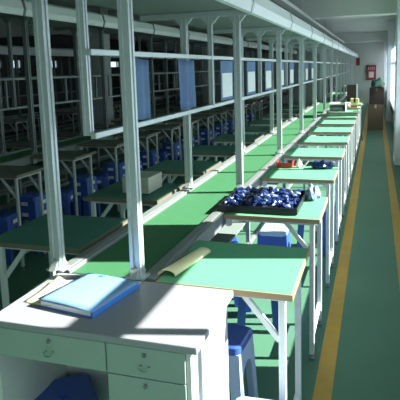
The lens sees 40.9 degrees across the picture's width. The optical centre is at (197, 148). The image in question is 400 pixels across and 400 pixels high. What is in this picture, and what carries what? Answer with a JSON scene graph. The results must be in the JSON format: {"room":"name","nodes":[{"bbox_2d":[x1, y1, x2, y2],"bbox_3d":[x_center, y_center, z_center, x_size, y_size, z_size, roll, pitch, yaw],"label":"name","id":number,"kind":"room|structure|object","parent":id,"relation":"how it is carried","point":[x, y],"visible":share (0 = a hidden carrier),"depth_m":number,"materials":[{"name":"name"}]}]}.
{"room":"factory floor","nodes":[
{"label":"factory floor","id":0,"kind":"room"},
{"bbox_2d":[0,34,175,138],"bbox_3d":[-5.350,-1.498,12.719,0.150,2.800,27.000,1,9,18],"label":"wall","id":1,"kind":"structure","parent":0,"point":[57,40],"depth_m":16.15,"materials":[{"name":"paint"}]},
{"bbox_2d":[0,103,399,399],"bbox_3d":[-0.729,0.000,11.530,9.820,0.102,27.200,1,9,18],"label":"floor","id":2,"kind":"structure","parent":0,"point":[367,367],"depth_m":3.86,"materials":[{"name":"paint"}]},
{"bbox_2d":[0,211,25,264],"bbox_3d":[-1.699,0.770,4.693,0.250,0.421,0.250,0,8,10],"label":"plastic stool","id":3,"kind":"object","parent":2,"relation":"on","point":[8,219],"visible":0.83,"depth_m":4.58,"materials":[{"name":"blue plastic"}]},
{"bbox_2d":[3,119,28,149],"bbox_3d":[-3.364,-0.124,9.785,0.500,0.811,0.420,1,9,18],"label":"workbench","id":4,"kind":"object","parent":2,"relation":"on","point":[9,121],"visible":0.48,"depth_m":9.62,"materials":[{"name":"grey metal"}]},
{"bbox_2d":[0,165,46,270],"bbox_3d":[-1.613,0.579,4.624,0.500,0.811,0.420,1,9,18],"label":"workbench","id":5,"kind":"object","parent":2,"relation":"on","point":[14,172],"visible":0.84,"depth_m":4.48,"materials":[{"name":"grey metal"}]},
{"bbox_2d":[5,140,41,210],"bbox_3d":[-2.021,0.327,6.429,0.500,0.811,0.420,1,9,18],"label":"workbench","id":6,"kind":"object","parent":2,"relation":"on","point":[21,144],"visible":0.33,"depth_m":6.34,"materials":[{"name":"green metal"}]},
{"bbox_2d":[17,206,46,253],"bbox_3d":[-1.515,0.723,4.976,0.250,0.421,0.250,1,9,21],"label":"plastic stool","id":7,"kind":"object","parent":2,"relation":"on","point":[25,213],"visible":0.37,"depth_m":4.86,"materials":[{"name":"blue plastic"}]},
{"bbox_2d":[16,191,46,219],"bbox_3d":[-1.518,0.624,4.962,0.250,0.421,0.250,1,9,21],"label":"plastic stool","id":8,"kind":"object","parent":7,"relation":"on","point":[30,201],"visible":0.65,"depth_m":4.84,"materials":[{"name":"blue plastic"}]},
{"bbox_2d":[25,115,58,138],"bbox_3d":[-3.068,-0.263,10.677,0.500,0.811,0.420,1,9,18],"label":"workbench","id":9,"kind":"object","parent":2,"relation":"on","point":[35,116],"visible":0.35,"depth_m":10.67,"materials":[{"name":"grey metal"}]},
{"bbox_2d":[30,150,95,215],"bbox_3d":[-1.338,0.449,5.455,0.500,0.811,0.420,1,9,18],"label":"workbench","id":10,"kind":"object","parent":2,"relation":"on","point":[73,156],"visible":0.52,"depth_m":5.27,"materials":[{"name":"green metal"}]},
{"bbox_2d":[0,214,127,308],"bbox_3d":[-0.692,0.815,2.825,0.520,0.811,0.515,1,9,18],"label":"workbench","id":11,"kind":"object","parent":2,"relation":"on","point":[81,233],"visible":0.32,"depth_m":2.67,"materials":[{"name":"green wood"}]},
{"bbox_2d":[34,374,98,399],"bbox_3d":[-0.500,1.124,2.030,0.275,0.421,0.275,-5,9,-23],"label":"plastic stool","id":12,"kind":"object","parent":2,"relation":"on","point":[79,386],"visible":0.82,"depth_m":2.03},
{"bbox_2d":[55,111,77,130],"bbox_3d":[-2.773,-0.403,11.569,0.500,0.811,0.420,1,9,18],"label":"workbench","id":13,"kind":"object","parent":2,"relation":"on","point":[59,112],"visible":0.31,"depth_m":11.33,"materials":[{"name":"grey metal"}]},
{"bbox_2d":[60,189,75,214],"bbox_3d":[-1.405,0.640,5.518,0.250,0.421,0.250,-1,8,2],"label":"plastic stool","id":14,"kind":"object","parent":2,"relation":"on","point":[67,196],"visible":0.43,"depth_m":5.43,"materials":[{"name":"blue plastic"}]},
{"bbox_2d":[57,131,78,188],"bbox_3d":[-1.726,0.188,7.321,0.500,0.811,0.420,1,9,18],"label":"workbench","id":15,"kind":"object","parent":2,"relation":"on","point":[64,134],"visible":0.42,"depth_m":7.23,"materials":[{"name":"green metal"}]},
{"bbox_2d":[73,187,100,216],"bbox_3d":[-1.221,0.597,5.770,0.250,0.421,0.250,1,9,18],"label":"plastic stool","id":16,"kind":"object","parent":2,"relation":"on","point":[80,194],"visible":0.36,"depth_m":5.86,"materials":[{"name":"blue plastic"}]},
{"bbox_2d":[69,174,100,215],"bbox_3d":[-1.224,0.498,5.755,0.250,0.421,0.250,1,9,18],"label":"plastic stool","id":17,"kind":"object","parent":16,"relation":"on","point":[83,180],"visible":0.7,"depth_m":5.64,"materials":[{"name":"blue plastic"}]},
{"bbox_2d":[87,7,113,157],"bbox_3d":[-1.827,-1.231,10.157,0.290,2.800,0.300,1,9,18],"label":"column","id":18,"kind":"structure","parent":2,"relation":"on","point":[98,118],"depth_m":10.04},
{"bbox_2d":[77,139,123,214],"bbox_3d":[-1.062,0.319,6.286,0.500,0.811,0.420,1,9,18],"label":"workbench","id":19,"kind":"object","parent":2,"relation":"on","point":[97,143],"visible":0.58,"depth_m":6.08,"materials":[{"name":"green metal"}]},
{"bbox_2d":[93,173,110,210],"bbox_3d":[-1.167,0.509,6.361,0.250,0.421,0.250,-3,8,-6],"label":"plastic stool","id":20,"kind":"object","parent":2,"relation":"on","point":[102,178],"visible":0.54,"depth_m":6.25,"materials":[{"name":"blue plastic"}]},
{"bbox_2d":[3,89,202,141],"bbox_3d":[-2.179,-0.919,14.951,0.446,0.814,17.808,1,9,18],"label":"conveyor","id":21,"kind":"object","parent":2,"relation":"on","point":[172,95],"visible":0.22,"depth_m":12.30,"materials":[{"name":"metal"}]},
{"bbox_2d":[0,45,217,116],"bbox_3d":[-2.295,-1.986,14.773,0.857,1.357,17.900,1,9,18],"label":"gantry","id":22,"kind":"object","parent":21,"relation":"on","point":[17,50],"visible":0.45,"depth_m":11.74,"materials":[{"name":"metal"}]},
{"bbox_2d":[86,124,122,172],"bbox_3d":[-1.430,0.048,8.213,0.500,0.811,0.420,1,9,18],"label":"workbench","id":23,"kind":"object","parent":2,"relation":"on","point":[97,127],"visible":0.22,"depth_m":8.13,"materials":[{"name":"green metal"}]},
{"bbox_2d":[103,171,124,205],"bbox_3d":[-1.012,0.471,6.591,0.250,0.421,0.250,1,9,15],"label":"plastic stool","id":24,"kind":"object","parent":2,"relation":"on","point":[112,178],"visible":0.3,"depth_m":6.47,"materials":[{"name":"blue plastic"}]},
{"bbox_2d":[103,161,125,180],"bbox_3d":[-1.015,0.372,6.577,0.250,0.421,0.250,1,9,15],"label":"plastic stool","id":25,"kind":"object","parent":24,"relation":"on","point":[108,167],"visible":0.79,"depth_m":6.46,"materials":[{"name":"blue plastic"}]},
{"bbox_2d":[0,273,232,399],"bbox_3d":[-0.273,0.937,1.905,0.728,0.811,0.437,1,9,18],"label":"office desk","id":26,"kind":"object","parent":2,"relation":"on","point":[160,341],"visible":0.98,"depth_m":1.72,"materials":[{"name":"grey laminate"}]},
{"bbox_2d":[24,276,68,305],"bbox_3d":[-0.516,0.514,1.934,0.133,0.029,0.191,3,9,27],"label":"paper sheet","id":27,"kind":"object","parent":26,"relation":"on","point":[57,282],"visible":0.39,"depth_m":1.96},
{"bbox_2d":[37,273,138,317],"bbox_3d":[-0.386,0.513,1.913,0.236,0.029,0.272,3,9,27],"label":"document folder","id":28,"kind":"object","parent":26,"relation":"on","point":[89,295],"visible":1,"depth_m":1.87,"materials":[{"name":"blue plastic"},{"name":"white paper"}]},
{"bbox_2d":[113,105,121,123],"bbox_3d":[-2.182,-0.683,13.353,0.500,0.811,0.420,1,9,18],"label":"workbench","id":29,"kind":"object","parent":2,"relation":"on","point":[114,106],"visible":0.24,"depth_m":13.26,"materials":[{"name":"grey metal"}]},
{"bbox_2d":[111,119,144,160],"bbox_3d":[-1.135,-0.092,9.105,0.500,0.811,0.420,1,9,18],"label":"workbench","id":30,"kind":"object","parent":2,"relation":"on","point":[118,120],"visible":0.27,"depth_m":8.96,"materials":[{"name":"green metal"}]},
{"bbox_2d":[83,181,184,218],"bbox_3d":[-0.406,0.679,3.689,0.520,0.811,0.515,1,9,18],"label":"workbench","id":31,"kind":"object","parent":2,"relation":"on","point":[112,194],"visible":0.41,"depth_m":3.50,"materials":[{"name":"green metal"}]},
{"bbox_2d":[122,171,161,194],"bbox_3d":[-0.373,0.224,3.604,0.194,0.112,0.234,1,9,18],"label":"box","id":32,"kind":"object","parent":31,"relation":"on","point":[151,181],"visible":0.68,"depth_m":3.52,"materials":[{"name":"cardboard"}]},
{"bbox_2d":[113,131,160,167],"bbox_3d":[-0.787,0.189,7.117,0.500,0.811,0.420,1,9,18],"label":"workbench","id":33,"kind":"object","parent":2,"relation":"on","point":[142,134],"visible":0.5,"depth_m":6.94,"materials":[{"name":"grey metal"}]},
{"bbox_2d":[0,87,293,224],"bbox_3d":[0.714,-0.746,13.168,0.446,0.814,20.208,1,9,18],"label":"conveyor","id":34,"kind":"object","parent":2,"relation":"on","point":[20,157],"visible":0.4,"depth_m":6.54,"materials":[{"name":"metal"}]},
{"bbox_2d":[0,0,296,154],"bbox_3d":[0.596,-1.893,12.978,0.832,1.517,20.300,1,9,18],"label":"gantry","id":35,"kind":"object","parent":34,"relation":"on","point":[11,11],"visible":0.58,"depth_m":6.77,"materials":[{"name":"metal"}]},
{"bbox_2d":[142,159,156,169],"bbox_3d":[-0.690,0.332,7.469,0.250,0.421,0.250,0,9,12],"label":"plastic stool","id":36,"kind":"object","parent":2,"relation":"on","point":[144,162],"visible":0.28,"depth_m":7.35,"materials":[{"name":"blue plastic"}]},
{"bbox_2d":[139,150,156,166],"bbox_3d":[-0.693,0.233,7.455,0.250,0.421,0.250,0,9,12],"label":"plastic stool","id":37,"kind":"object","parent":36,"relation":"on","point":[152,153],"visible":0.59,"depth_m":7.33,"materials":[{"name":"blue plastic"}]},
{"bbox_2d":[141,124,182,182],"bbox_3d":[-0.512,0.059,7.948,0.500,0.811,0.420,1,9,18],"label":"workbench","id":38,"kind":"object","parent":2,"relation":"on","point":[162,127],"visible":0.77,"depth_m":7.77,"materials":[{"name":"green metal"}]},
{"bbox_2d":[158,151,167,180],"bbox_3d":[-0.579,0.249,8.011,0.250,0.421,0.250,0,8,10],"label":"plastic stool","id":39,"kind":"object","parent":2,"relation":"on","point":[162,155],"visible":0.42,"depth_m":7.88,"materials":[{"name":"blue plastic"}]},
{"bbox_2d":[155,110,182,150],"bbox_3d":[-0.544,-0.372,10.889,0.500,0.811,0.420,1,9,18],"label":"workbench","id":40,"kind":"object","parent":2,"relation":"on","point":[161,111],"visible":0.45,"depth_m":10.73,"materials":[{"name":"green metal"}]},
{"bbox_2d":[162,150,179,177],"bbox_3d":[-0.396,0.207,8.263,0.250,0.421,0.250,2,9,24],"label":"plastic stool","id":41,"kind":"object","parent":2,"relation":"on","point":[169,153],"visible":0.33,"depth_m":8.15,"materials":[{"name":"blue plastic"}]},
{"bbox_2d":[162,141,181,159],"bbox_3d":[-0.399,0.108,8.248,0.250,0.421,0.250,2,9,24],"label":"plastic stool","id":42,"kind":"object","parent":41,"relation":"on","point":[166,146],"visible":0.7,"depth_m":8.13,"materials":[{"name":"blue plastic"}]},
{"bbox_2d":[143,160,220,208],"bbox_3d":[-0.110,0.540,4.581,0.520,0.811,0.515,1,9,18],"label":"workbench","id":43,"kind":"object","parent":2,"relation":"on","point":[169,168],"visible":0.41,"depth_m":4.44,"materials":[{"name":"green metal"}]},
{"bbox_2d":[164,119,200,160],"bbox_3d":[-0.237,-0.072,8.779,0.500,0.811,0.420,1,9,18],"label":"workbench","id":44,"kind":"object","parent":2,"relation":"on","point":[171,121],"visible":0.61,"depth_m":8.62,"materials":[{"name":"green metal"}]},
{"bbox_2d":[182,114,215,159],"bbox_3d":[0.038,-0.202,9.610,0.500,0.811,0.420,1,9,18],"label":"workbench","id":45,"kind":"object","parent":2,"relation":"on","point":[207,116],"visible":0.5,"depth_m":9.42,"materials":[{"name":"grey metal"}]},
{"bbox_2d":[56,85,346,281],"bbox_3d":[2.993,-0.692,12.323,0.446,0.814,21.593,1,9,18],"label":"conveyor","id":46,"kind":"object","parent":2,"relation":"on","point":[173,225],"visible":0.32,"depth_m":3.08,"materials":[{"name":"metal"}]},
{"bbox_2d":[32,0,357,280],"bbox_3d":[2.816,-1.698,11.959,0.812,1.292,22.090,1,9,18],"label":"gantry","id":47,"kind":"object","parent":46,"relation":"on","point":[255,20],"visible":0.98,"depth_m":3.03,"materials":[{"name":"metal"}]},
{"bbox_2d":[135,58,150,119],"bbox_3d":[-0.273,-0.265,2.395,0.026,0.282,0.286,1,9,18],"label":"hanging cloth","id":48,"kind":"object","parent":47,"relation":"hanging from","point":[141,66],"visible":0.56,"depth_m":2.44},
{"bbox_2d":[178,59,195,109],"bbox_3d":[-0.066,-0.362,3.019,0.024,0.282,0.266,1,9,18],"label":"hanging cloth","id":49,"kind":"object","parent":47,"relation":"hanging from","point":[185,68],"visible":1,"depth_m":3.01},
{"bbox_2d":[220,61,232,100],"bbox_3d":[0.208,-0.492,3.842,0.006,0.275,0.330,1,9,18],"label":"document sleeve","id":50,"kind":"object","parent":47,"relation":"on","point":[226,67],"visible":1,"depth_m":3.82,"materials":[{"name":"blue fabric"}]},
{"bbox_2d":[246,61,255,94],"bbox_3d":[0.457,-0.610,4.593,0.006,0.275,0.330,1,9,18],"label":"document sleeve","id":51,"kind":"object","parent":47,"relation":"on","point":[250,66],"visible":1,"depth_m":4.58,"materials":[{"name":"blue paper"}]},
{"bbox_2d":[265,62,271,90],"bbox_3d":[0.700,-0.725,5.326,0.006,0.275,0.330,1,9,18],"label":"document sleeve","id":52,"kind":"object","parent":47,"relation":"on","point":[268,75],"visible":1,"depth_m":5.32,"materials":[{"name":"blue paper"}]},
{"bbox_2d":[289,63,293,84],"bbox_3d":[1.191,-0.957,6.809,0.006,0.275,0.330,1,9,18],"label":"document sleeve","id":53,"kind":"object","parent":47,"relation":"on","point":[290,64],"visible":1,"depth_m":6.79,"materials":[{"name":"blue paper"}]},
{"bbox_2d":[305,63,307,80],"bbox_3d":[1.682,-1.190,8.293,0.006,0.275,0.330,1,9,18],"label":"document sleeve","id":54,"kind":"object","parent":47,"relation":"on","point":[306,64],"visible":1,"depth_m":8.25,"materials":[{"name":"blue paper"}]},
{"bbox_2d":[197,135,211,157],"bbox_3d":[0.136,-0.059,9.962,0.250,0.421,0.250,1,9,18],"label":"plastic stool","id":55,"kind":"object","parent":2,"relation":"on","point":[204,139],"visible":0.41,"depth_m":9.85,"materials":[{"name":"blue plastic"}]},
{"bbox_2d":[197,129,212,145],"bbox_3d":[0.133,-0.158,9.948,0.250,0.421,0.250,1,9,18],"label":"plastic stool","id":56,"kind":"object","parent":55,"relation":"on","point":[202,132],"visible":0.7,"depth_m":9.83,"materials":[{"name":"blue plastic"}]},
{"bbox_2d":[201,30,214,119],"bbox_3d":[0.318,-2.246,16.636,0.290,2.800,0.300,1,9,18],"label":"column","id":57,"kind":"structure","parent":2,"relation":"on","point":[204,48],"depth_m":16.50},
{"bbox_2d":[198,110,228,144],"bbox_3d":[0.314,-0.332,10.441,0.500,0.811,0.420,1,9,18],"label":"workbench","id":58,"kind":"object","parent":2,"relation":"on","point":[220,112],"visible":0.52,"depth_m":10.26,"materials":[{"name":"grey metal"}]},
{"bbox_2d":[182,145,245,160],"bbox_3d":[0.185,0.400,5.473,0.520,0.811,0.515,1,9,18],"label":"workbench","id":59,"kind":"object","parent":2,"relation":"on","point":[201,151],"visible":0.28,"depth_m":5.28,"materials":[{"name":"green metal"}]},
{"bbox_2d":[211,107,234,145],"bbox_3d":[0.589,-0.463,11.272,0.500,0.811,0.420,1,9,18],"label":"workbench","id":60,"kind":"object","parent":2,"relation":"on","point":[215,108],"visible":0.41,"depth_m":11.04,"materials":[{"name":"grey metal"}]},
{"bbox_2d":[156,240,309,399],"bbox_3d":[0.177,0.871,2.259,0.520,0.811,0.515,1,9,18],"label":"workbench","id":61,"kind":"object","parent":2,"relation":"on","point":[265,272],"visible":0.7,"depth_m":2.10,"materials":[{"name":"laminate"}]},
{"bbox_2d":[158,247,210,275],"bbox_3d":[-0.051,0.460,2.213,0.071,0.023,0.318,3,9,28],"label":"paper roll","id":62,"kind":"object","parent":61,"relation":"on","point":[179,266],"visible":1,"depth_m":2.19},
{"bbox_2d":[230,237,237,306],"bbox_3d":[0.165,0.851,3.753,0.275,0.421,0.275,-1,8,4],"label":"plastic stool","id":63,"kind":"object","parent":2,"relation":"on","point":[235,240],"visible":0.08,"depth_m":3.64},
{"bbox_2d":[223,104,248,133],"bbox_3d":[0.864,-0.593,12.103,0.500,0.811,0.420,1,9,18],"label":"workbench","id":64,"kind":"object","parent":2,"relation":"on","point":[227,105],"visible":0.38,"depth_m":12.13,"materials":[{"name":"grey metal"}]},
{"bbox_2d":[210,134,263,160],"bbox_3d":[0.480,0.260,6.365,0.520,0.811,0.515,1,9,18],"label":"workbench","id":65,"kind":"object","parent":2,"relation":"on","point":[224,138],"visible":0.43,"depth_m":6.18,"materials":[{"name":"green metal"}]},
{"bbox_2d":[227,323,257,399],"bbox_3d":[0.123,1.042,2.455,0.250,0.421,0.250,2,9,22],"label":"plastic stool","id":66,"kind":"object","parent":2,"relation":"on","point":[241,354],"visible":0.46,"depth_m":2.37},
{"bbox_2d":[233,102,256,133],"bbox_3d":[1.139,-0.723,12.934,0.500,0.811,0.420,1,9,18],"label":"workbench","id":67,"kind":"object","parent":2,"relation":"on","point":[249,103],"visible":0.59,"depth_m":12.71,"materials":[{"name":"grey metal"}]},
{"bbox_2d":[236,396,268,399],"bbox_3d":[0.226,1.125,1.869,0.250,0.421,0.250,1,9,15],"label":"plastic stool","id":68,"kind":"object","parent":2,"relation":"on","point":[241,397],"visible":1,"depth_m":1.94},
{"bbox_2d":[231,126,276,133],"bbox_3d":[0.776,0.120,7.257,0.520,0.811,0.515,1,9,18],"label":"workbench","id":69,"kind":"object","parent":2,"relation":"on","point":[248,129],"visible":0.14,"depth_m":7.04,"materials":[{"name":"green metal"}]},
{"bbox_2d":[244,99,263,119],"bbox_3d":[1.414,-0.853,13.765,0.500,0.811,0.420,1,9,18],"label":"workbench","id":70,"kind":"object","parent":2,"relation":"on","point":[253,100],"visible":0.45,"depth_m":13.55,"materials":[{"name":"grey metal"}]},
{"bbox_2d":[237,297,278,332],"bbox_3d":[0.401,0.897,3.384,0.275,0.421,0.275,0,9,14],"label":"plastic stool","id":71,"kind":"object","parent":2,"relation":"on","point":[243,307],"visible":0.04,"depth_m":3.29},
{"bbox_2d":[247,120,287,134],"bbox_3d":[1.071,-0.019,8.149,0.520,0.811,0.515,1,9,18],"label":"workbench","id":72,"kind":"object","parent":2,"relation":"on","point":[254,122],"visible":0.41,"depth_m":7.94,"materials":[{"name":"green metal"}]},
{"bbox_2d":[257,223,290,246],"bbox_3d":[0.576,0.794,4.055,0.250,0.421,0.250,1,9,16],"label":"plastic stool","id":73,"kind":"object","parent":2,"relation":"on","point":[272,234],"visible":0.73,"depth_m":3.94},
{"bbox_2d":[224,197,327,359],"bbox_3d":[0.480,0.728,3.174,0.520,0.811,0.515,1,9,18],"label":"workbench","id":74,"kind":"object","parent":2,"relation":"on","point":[311,213],"visible":0.84,"depth_m":2.93,"materials":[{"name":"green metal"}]},
{"bbox_2d":[217,188,305,214],"bbox_3d":[0.391,0.302,3.155,0.444,0.034,0.454,1,9,18],"label":"tray","id":75,"kind":"object","parent":74,"relation":"on","point":[221,207],"visible":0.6,"depth_m":2.96,"materials":[{"name":"black plastic"}]},
{"bbox_2d":[223,185,301,208],"bbox_3d":[0.389,0.284,3.149,0.422,0.061,0.425,1,9,18],"label":"small parts","id":76,"kind":"object","parent":75,"relation":"on","point":[281,197],"visible":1,"depth_m":3.09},
{"bbox_2d":[210,96,346,242],"bbox_3d":[3.006,-0.846,12.352,0.370,0.010,21.485,1,9,18],"label":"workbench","id":77,"kind":"object","parent":74,"relation":"on","point":[226,233],"depth_m":3.52,"materials":[{"name":"laminate"}]},
{"bbox_2d":[305,183,320,200],"bbox_3d":[0.690,0.255,3.220,0.092,0.097,0.104,-5,9,-18],"label":"bag","id":78,"kind":"object","parent":74,"relation":"on","point":[313,193],"visible":1,"depth_m":3.19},
{"bbox_2d":[260,114,296,135],"bbox_3d":[1.367,-0.159,9.041,0.520,0.811,0.515,1,9,18],"label":"workbench","id":79,"kind":"object","parent":2,"relation":"on","point":[267,116],"visible":0.42,"depth_m":8.87,"materials":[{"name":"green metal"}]},
{"bbox_2d":[274,110,298,113],"bbox_3d":[1.662,-0.299,9.933,0.520,0.811,0.515,1,9,18],"label":"workbench","id":80,"kind":"object","parent":2,"relation":"on","point":[275,111],"visible":0.1,"depth_m":9.69,"materials":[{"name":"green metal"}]},
{"bbox_2d":[282,106,309,119],"bbox_3d":[1.964,-0.442,10.844,0.520,0.811,0.515,1,9,18],"label":"workbench","id":81,"kind":"object","parent":2,"relation":"on","point":[284,107],"visible":0.41,"depth_m":10.65,"materials":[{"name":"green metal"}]},
{"bbox_2d":[261,165,338,287],"bbox_3d":[0.799,0.577,4.136,0.520,0.811,0.515,1,9,18],"label":"workbench","id":82,"kind":"object","parent":2,"relation":"on","point":[307,175],"visible":0.99,"depth_m":3.94,"materials":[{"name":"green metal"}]},
{"bbox_2d":[276,160,293,167],"bbox_3d":[0.700,0.120,4.303,0.132,0.050,0.100,1,9,18],"label":"bin","id":83,"kind":"object","parent":82,"relation":"on","point":[279,165],"visible":1,"depth_m":4.26,"materials":[{"name":"red plastic"}]},
{"bbox_2d":[310,160,332,168],"bbox_3d":[0.964,0.118,4.194,0.186,0.070,0.112,1,9,18],"label":"bag","id":84,"kind":"object","parent":82,"relation":"on","point":[322,164],"visible":1,"depth_m":4.16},
{"bbox_2d":[297,208,325,255],"bbox_3d":[1.004,0.687,4.696,0.275,0.421,0.275,0,9,12],"label":"plastic stool","id":85,"kind":"object","parent":2,"relation":"on","point":[300,232],"visible":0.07,"depth_m":4.56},
{"bbox_2d":[283,148,344,244],"bbox_3d":[1.110,0.430,5.075,0.520,0.811,0.515,1,9,18],"label":"workbench","id":86,"kind":"object","parent":2,"relation":"on","point":[306,154],"visible":0.97,"depth_m":4.87,"materials":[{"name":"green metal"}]},
{"bbox_2d":[297,136,349,216],"bbox_3d":[1.399,0.293,5.949,0.520,0.811,0.515,1,9,18],"label":"workbench","id":87,"kind":"object","parent":2,"relation":"on","point":[330,141],"visible":0.98,"depth_m":5.75,"materials":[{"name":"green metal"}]},
{"bbox_2d":[308,127,352,196],"bbox_3d":[1.691,0.155,6.831,0.520,0.811,0.515,1,9,18],"label":"workbench","id":88,"kind":"object","parent":2,"relation":"on","point":[336,131],"visible":0.94,"depth_m":6.61,"materials":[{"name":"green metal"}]},
{"bbox_2d":[316,120,355,180],"bbox_3d":[1.990,0.013,7.733,0.520,0.811,0.515,1,9,18],"label":"workbench","id":89,"kind":"object","parent":2,"relation":"on","point":[321,123],"visible":0.91,"depth_m":7.51,"materials":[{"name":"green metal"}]},
{"bbox_2d":[322,115,357,168],"bbox_3d":[2.288,-0.128,8.634,0.520,0.811,0.515,1,9,18],"label":"workbench","id":90,"kind":"object","parent":2,"relation":"on","point":[325,117],"visible":0.84,"depth_m":8.40,"materials":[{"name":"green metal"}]},
{"bbox_2d":[327,110,358,158],"bbox_3d":[2.590,-0.271,9.545,0.520,0.811,0.515,1,9,18],"label":"workbench","id":91,"kind":"object","parent":2,"relation":"on","point":[348,112],"visible":0.74,"depth_m":9.29,"materials":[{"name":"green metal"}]},
{"bbox_2d":[329,102,346,111],"bbox_3d":[2.480,-0.746,9.499,0.280,0.150,0.300,1,9,18],"label":"carton","id":92,"kind":"object","parent":91,"relation":"on","point":[333,106],"visible":1,"depth_m":9.39,"materials":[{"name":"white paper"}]},
{"bbox_2d":[338,100,362,135],"bbox_3d":[3.507,-0.705,12.315,0.520,0.811,0.515,1,9,18],"label":"workbench","id":93,"kind":"object","parent":2,"relation":"on","point":[360,101],"visible":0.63,"depth_m":12.06,"materials":[{"name":"white metal"}]},
{"bbox_2d":[347,84,357,100],"bbox_3d":[3.494,-1.281,12.141,0.223,0.380,0.255,1,9,18],"label":"cardboard box","id":94,"kind":"object","parent":93,"relation":"on","point":[352,90],"visible":0.84,"depth_m":12.03,"materials":[{"name":"cardboard"}]},
{"bbox_2d":[347,106,360,148],"bbox_3d":[2.885,-0.410,10.437,0.520,0.811,0.515,1,9,18],"label":"workbench","id":95,"kind":"object","parent":2,"relation":"on","point":[358,107],"visible":0.56,"depth_m":10.19,"materials":[{"name":"white metal"}]},
{"bbox_2d":[349,103,361,140],"bbox_3d":[3.196,-0.557,11.376,0.520,0.811,0.515,1,9,18],"label":"workbench","id":96,"kind":"object","parent":2,"relation":"on","point":[359,104],"visible":0.43,"depth_m":11.08,"materials":[{"name":"white metal"}]},
{"bbox_2d":[367,104,383,129],"bbox_3d":[4.458,-0.812,13.466,0.372,0.631,0.405,1,9,18],"label":"cardboard box","id":97,"kind":"object","parent":2,"relation":"on","point":[375,112],"visible":0.87,"depth_m":13.28,"materials":[{"name":"brown"}]},
{"bbox_2d":[369,87,383,104],"bbox_3d":[4.467,-1.331,13.403,0.342,0.411,0.345,1,9,18],"label":"cardboard box","id":98,"kind":"object","parent":97,"relation":"on","point":[376,95],"visible":0.93,"depth_m":13.25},
{"bbox_2d":[371,77,384,87],"bbox_3d":[4.482,-1.657,13.345,0.328,0.246,0.281,1,9,18],"label":"plastic bag","id":99,"kind":"object","parent":98,"relation":"on","point":[378,83],"visible":1,"depth_m":13.27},
{"bbox_3d":[0.639,-0.311,11.577,0.250,0.421,0.250,0,9,12],"label":"plastic stool","id":100,"kind":"object","parent":2,"relation":"on","visible":0},
{"bbox_2d":[222,120,232,133],"bbox_3d":[0.636,-0.410,11.563,0.250,0.421,0.250,0,9,12],"label":"plastic stool","id":101,"kind":"object","parent":100,"relation":"on","point":[229,122],"visible":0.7,"depth_m":11.43,"materials":[{"name":"blue plastic"}]},
{"bbox_3d":[0.430,-0.184,10.756,0.250,0.421,0.250,1,9,15],"label":"plastic stool","id":102,"kind":"object","parent":2,"relation":"on","visible":0},
{"bbox_2d":[214,124,225,144],"bbox_3d":[0.427,-0.283,10.741,0.250,0.421,0.250,1,9,15],"label":"plastic stool","id":103,"kind":"object","parent":102,"relation":"on","point":[217,127],"visible":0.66,"depth_m":10.62,"materials":[{"name":"blue plastic"}]},
{"bbox_3d":[-0.187,0.080,9.084,0.250,0.421,0.250,1,9,21],"label":"plastic stool","id":104,"kind":"object","parent":2,"relation":"on","visible":0},
{"bbox_2d":[178,135,196,159],"bbox_3d":[-0.190,-0.019,9.070,0.250,0.421,0.250,1,9,21],"label":"plastic stool","id":105,"kind":"object","parent":104,"relation":"on","point":[181,136],"visible":0.19,"depth_m":9.02,"materials":[{"name":"blue plastic"}]},
{"bbox_2d":[31,0,395,42],"bbox_3d":[-0.817,-2.868,11.110,9.820,0.100,27.200,1,9,18],"label":"ceiling","id":106,"kind":"structure","parent":0,"point":[369,23],"depth_m":15.52,"materials":[{"name":"paint"}]},
{"bbox_2d":[0,0,396,37],"bbox_3d":[-1.076,-2.554,10.579,9.670,0.350,0.350,1,9,18],"label":"ceiling beam","id":107,"kind":"structure","parent":106,"relation":"attached to","point":[316,9],"depth_m":9.33,"materials":[{"name":"paint"}]},
{"bbox_2d":[147,31,387,50],"bbox_3d":[2.345,-4.173,20.908,9.670,0.350,0.350,1,9,18],"label":"ceiling beam","id":108,"kind":"structure","parent":106,"relation":"attached to","point":[376,36],"depth_m":19.70,"materials":[{"name":"paint"}]},
{"bbox_2d":[273,0,343,43],"bbox_3d":[2.610,-2.741,11.326,0.100,0.420,16.000,1,9,18],"label":"cable tray","id":109,"kind":"object","parent":106,"relation":"hanging from","point":[288,5],"visible":0.84,"depth_m":8.50,"materials":[{"name":"paint"}]},
{"bbox_2d":[176,41,383,104],"bbox_3d":[3.417,-3.416,23.973,9.820,2.800,0.150,1,9,18],"label":"wall","id":110,"kind":"structure","parent":0,"point":[369,53],"depth_m":23.32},
{"bbox_2d":[367,65,375,79],"bbox_3d":[7.301,-3.219,22.572,0.380,0.620,0.124,1,9,18],"label":"upper cabinet","id":111,"kind":"object","parent":110,"relation":"attached to","point":[371,69],"visible":1,"depth_m":22.52,"materials":[{"name":"red metal"}]},
{"bbox_2d":[383,41,386,105],"bbox_3d":[7.476,-3.128,21.156,0.280,2.800,0.500,1,9,18],"label":"pillar","id":112,"kind":"structure","parent":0,"point":[385,42],"depth_m":20.94,"materials":[{"name":"paint"}]},
{"bbox_2d":[386,20,393,121],"bbox_3d":[5.455,-2.171,15.053,0.280,2.800,0.500,1,9,18],"label":"pillar","id":113,"kind":"structure","parent":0,"point":[390,39],"depth_m":14.85,"materials":[{"name":"paint"}]},
{"bbox_2d":[392,17,395,126],"bbox_3d":[3.774,-1.339,9.723,0.120,2.800,27.000,1,9,18],"label":"wall","id":114,"kind":"structure","parent":0,"point":[395,17],"depth_m":13.99,"materials":[{"name":"paint"}]},
{"bbox_2d":[390,39,395,117],"bbox_3d":[4.823,-1.778,13.247,0.037,1.745,3.300,1,9,18],"label":"window","id":115,"kind":"structure","parent":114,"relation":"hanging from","point":[393,45],"depth_m":12.90,"materials":[{"name":"glass"}]},
{"bbox_2d":[393,0,399,164],"bbox_3d":[3.310,-1.156,8.574,0.280,2.800,0.500,1,9,18],"label":"pillar","id":116,"kind":"structure","parent":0,"point":[396,148],"depth_m":8.46,"materials":[{"name":"paint"}]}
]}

